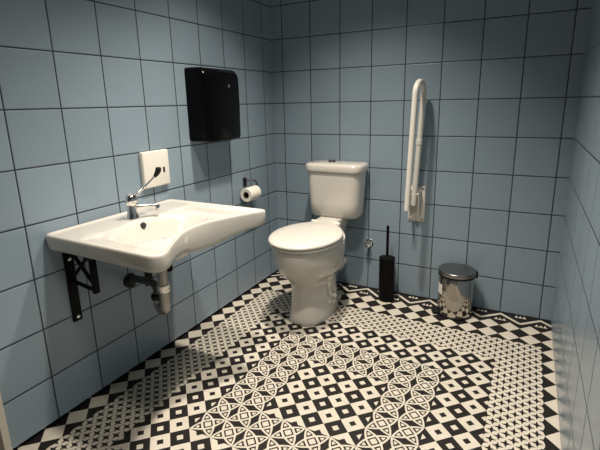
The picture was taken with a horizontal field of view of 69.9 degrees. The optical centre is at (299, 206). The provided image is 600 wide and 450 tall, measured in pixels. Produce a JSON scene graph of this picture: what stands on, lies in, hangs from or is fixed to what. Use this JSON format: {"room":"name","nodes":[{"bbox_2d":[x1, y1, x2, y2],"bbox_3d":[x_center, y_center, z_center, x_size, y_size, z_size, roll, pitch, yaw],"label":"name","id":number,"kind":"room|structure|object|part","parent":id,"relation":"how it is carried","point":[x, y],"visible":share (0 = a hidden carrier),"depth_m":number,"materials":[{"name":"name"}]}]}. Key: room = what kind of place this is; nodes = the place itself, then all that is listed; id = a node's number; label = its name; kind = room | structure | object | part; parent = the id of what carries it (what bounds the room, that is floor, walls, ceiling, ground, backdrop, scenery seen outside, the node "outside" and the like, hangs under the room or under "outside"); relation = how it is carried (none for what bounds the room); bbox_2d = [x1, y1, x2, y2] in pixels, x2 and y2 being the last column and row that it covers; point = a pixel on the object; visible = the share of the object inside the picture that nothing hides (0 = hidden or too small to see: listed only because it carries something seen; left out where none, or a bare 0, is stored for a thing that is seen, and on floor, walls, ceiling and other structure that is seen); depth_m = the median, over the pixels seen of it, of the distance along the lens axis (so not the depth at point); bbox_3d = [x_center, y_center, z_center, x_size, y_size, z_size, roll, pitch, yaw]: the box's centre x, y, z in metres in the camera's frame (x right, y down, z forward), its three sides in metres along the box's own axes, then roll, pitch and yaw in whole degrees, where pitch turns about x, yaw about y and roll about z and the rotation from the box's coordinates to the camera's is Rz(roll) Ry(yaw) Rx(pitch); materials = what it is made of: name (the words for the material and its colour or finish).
{"room":"public restroom","nodes":[
{"label":"public restroom","id":0,"kind":"room"},
{"bbox_2d":[0,0,277,448],"bbox_3d":[-0.942,-0.389,1.591,0.120,2.450,3.050,6,15,27],"label":"wall","id":1,"kind":"structure","parent":0,"point":[87,87],"depth_m":1.78,"materials":[{"name":"blue tile"}]},
{"bbox_2d":[0,394,12,449],"bbox_3d":[-1.321,-0.037,0.920,0.124,2.100,0.932,6,15,27],"label":"trim","id":2,"kind":"structure","parent":1,"relation":"attached to","point":[5,442],"depth_m":1.50,"materials":[{"name":"white paint"}]},
{"bbox_2d":[62,252,99,321],"bbox_3d":[-0.693,0.322,1.579,0.460,0.316,0.038,6,15,27],"label":"wall bracket","id":3,"kind":"object","parent":1,"relation":"attached to","point":[72,283],"visible":0.61,"depth_m":1.65,"materials":[{"name":"black metal"}]},
{"bbox_2d":[139,149,169,188],"bbox_3d":[-0.673,-0.178,1.995,0.025,0.166,0.158,6,15,27],"label":"switch plate","id":4,"kind":"object","parent":1,"relation":"attached to","point":[149,160],"visible":0.94,"depth_m":1.98,"materials":[{"name":"white plastic"}]},
{"bbox_2d":[45,199,264,272],"bbox_3d":[-0.537,0.133,1.723,0.568,0.157,0.651,6,15,27],"label":"washbasin","id":5,"kind":"object","parent":1,"relation":"attached to","point":[150,243],"visible":0.99,"depth_m":1.66,"materials":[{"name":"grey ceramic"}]},
{"bbox_2d":[125,167,160,219],"bbox_3d":[-0.646,-0.057,1.783,0.166,0.201,0.054,-10,16,-33],"label":"faucet","id":6,"kind":"object","parent":5,"relation":"on","point":[131,200],"visible":1,"depth_m":1.76,"materials":[{"name":"silver metal"}]},
{"bbox_3d":[-0.651,-0.086,1.782,0.117,0.082,0.013,-13,18,-40],"label":"lever","id":7,"kind":"part","parent":6,"relation":"part of","materials":[{"name":"silver metal"}]},
{"bbox_3d":[-0.642,0.003,1.787,0.111,0.036,0.026,-7,15,-22],"label":"spout","id":8,"kind":"part","parent":6,"relation":"part of","materials":[{"name":"silver metal"}]},
{"bbox_2d":[123,270,170,314],"bbox_3d":[-0.654,0.317,1.834,0.322,0.246,0.068,10,18,39],"label":"trap","id":9,"kind":"object","parent":5,"relation":"attached to","point":[160,296],"visible":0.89,"depth_m":1.78,"materials":[{"name":"grey plastic"}]},
{"bbox_2d":[145,264,172,285],"bbox_3d":[-0.654,0.226,1.970,0.154,0.316,0.038,6,15,27],"label":"wall bracket","id":10,"kind":"object","parent":1,"relation":"attached to","point":[149,275],"visible":0.1,"depth_m":2.01,"materials":[{"name":"black metal"}]},
{"bbox_2d":[184,67,240,141],"bbox_3d":[-0.445,-0.534,2.252,0.129,0.366,0.285,6,15,27],"label":"paper towel dispenser","id":11,"kind":"object","parent":1,"relation":"attached to","point":[212,94],"visible":1,"depth_m":2.16,"materials":[{"name":"black plastic"}]},
{"bbox_2d":[243,177,257,193],"bbox_3d":[-0.322,-0.136,2.650,0.056,0.084,0.138,6,15,27],"label":"toilet roll holder","id":12,"kind":"object","parent":1,"relation":"attached to","point":[245,179],"visible":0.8,"depth_m":2.65,"materials":[{"name":"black metal"}]},
{"bbox_3d":[-0.341,-0.153,2.658,0.012,0.053,0.027,6,15,27],"label":"wall plate","id":13,"kind":"part","parent":12,"relation":"part of","materials":[{"name":"black plastic"}]},
{"bbox_2d":[240,185,260,201],"bbox_3d":[-0.302,-0.081,2.647,0.084,0.084,0.108,6,15,27],"label":"toilet roll","id":14,"kind":"object","parent":12,"relation":"on","point":[253,192],"visible":1,"depth_m":2.61,"materials":[{"name":"paper"}]},
{"bbox_2d":[13,271,560,449],"bbox_3d":[-0.110,0.923,1.475,2.018,0.080,3.290,6,15,27],"label":"floor","id":15,"kind":"structure","parent":0,"point":[398,374],"depth_m":1.87,"materials":[{"name":"tile"}]},
{"bbox_2d":[268,160,367,326],"bbox_3d":[0.102,0.190,2.498,0.390,0.852,0.771,6,15,27],"label":"toilet","id":16,"kind":"object","parent":15,"relation":"on","point":[309,255],"visible":1,"depth_m":2.40,"materials":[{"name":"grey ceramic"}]},
{"bbox_3d":[0.038,0.151,2.365,0.390,0.028,0.502,6,15,27],"label":"lid","id":17,"kind":"part","parent":16,"relation":"part of","materials":[{"name":"white plastic"}]},
{"bbox_3d":[0.038,0.175,2.369,0.384,0.015,0.486,6,15,27],"label":"seat","id":18,"kind":"part","parent":16,"relation":"part of","materials":[{"name":"white plastic"}]},
{"bbox_3d":[0.069,0.397,2.474,0.376,0.463,0.578,6,15,27],"label":"bowl","id":19,"kind":"part","parent":16,"relation":"part of","materials":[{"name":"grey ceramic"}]},
{"bbox_3d":[0.226,-0.248,2.644,0.372,0.054,0.202,6,15,27],"label":"cistern lid","id":20,"kind":"part","parent":16,"relation":"part of","materials":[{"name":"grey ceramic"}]},
{"bbox_2d":[378,255,394,301],"bbox_3d":[0.533,0.443,2.641,0.097,0.276,0.097,6,15,27],"label":"toilet brush holder","id":21,"kind":"object","parent":15,"relation":"on","point":[386,267],"visible":0.94,"depth_m":2.60,"materials":[{"name":"black metal"}]},
{"bbox_2d":[380,226,393,259],"bbox_3d":[0.531,0.327,2.613,0.085,0.443,0.085,6,15,27],"label":"toilet brush","id":22,"kind":"object","parent":21,"relation":"in","point":[387,256],"visible":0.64,"depth_m":2.58,"materials":[{"name":"black metal"}]},
{"bbox_3d":[0.530,0.281,2.602,0.017,0.348,0.017,6,15,27],"label":"handle","id":23,"kind":"part","parent":22,"relation":"part of","materials":[{"name":"black metal"}]},
{"bbox_2d":[431,263,477,320],"bbox_3d":[0.886,0.482,2.456,0.205,0.272,0.215,-14,19,-43],"label":"pedal bin","id":24,"kind":"object","parent":15,"relation":"on","point":[456,280],"visible":1,"depth_m":2.38,"materials":[{"name":"silver metal"}]},
{"bbox_3d":[0.887,0.361,2.423,0.205,0.022,0.205,6,15,27],"label":"lid","id":25,"kind":"part","parent":24,"relation":"part of","materials":[{"name":"metal"}]},
{"bbox_2d":[270,0,591,320],"bbox_3d":[0.617,-0.650,2.527,1.978,2.450,0.120,6,15,27],"label":"wall","id":26,"kind":"structure","parent":0,"point":[502,78],"depth_m":2.43,"materials":[{"name":"blue tile"}]},
{"bbox_2d":[364,239,372,246],"bbox_3d":[0.437,0.236,2.749,0.052,0.052,0.052,6,15,27],"label":"valve","id":27,"kind":"object","parent":26,"relation":"attached to","point":[369,242],"visible":1,"depth_m":2.73,"materials":[{"name":"silver metal"}]},
{"bbox_3d":[0.436,0.237,2.746,0.040,0.040,0.045,6,15,27],"label":"knob","id":28,"kind":"part","parent":27,"relation":"part of","materials":[{"name":"silver metal"}]},
{"bbox_2d":[404,79,426,221],"bbox_3d":[0.646,-0.291,2.413,0.098,0.821,0.205,6,15,27],"label":"grab rail","id":29,"kind":"object","parent":26,"relation":"attached to","point":[414,203],"visible":1,"depth_m":2.39,"materials":[{"name":"white metal"}]},
{"bbox_3d":[0.699,-0.018,2.570,0.098,0.214,0.005,6,15,27],"label":"wall plate","id":30,"kind":"part","parent":29,"relation":"part of","materials":[{"name":"white metal"}]},
{"bbox_2d":[551,0,599,449],"bbox_3d":[0.702,-0.219,0.743,0.120,2.450,3.050,6,15,27],"label":"wall","id":31,"kind":"structure","parent":0,"point":[575,318],"depth_m":1.51,"materials":[{"name":"blue tile"}]}
]}

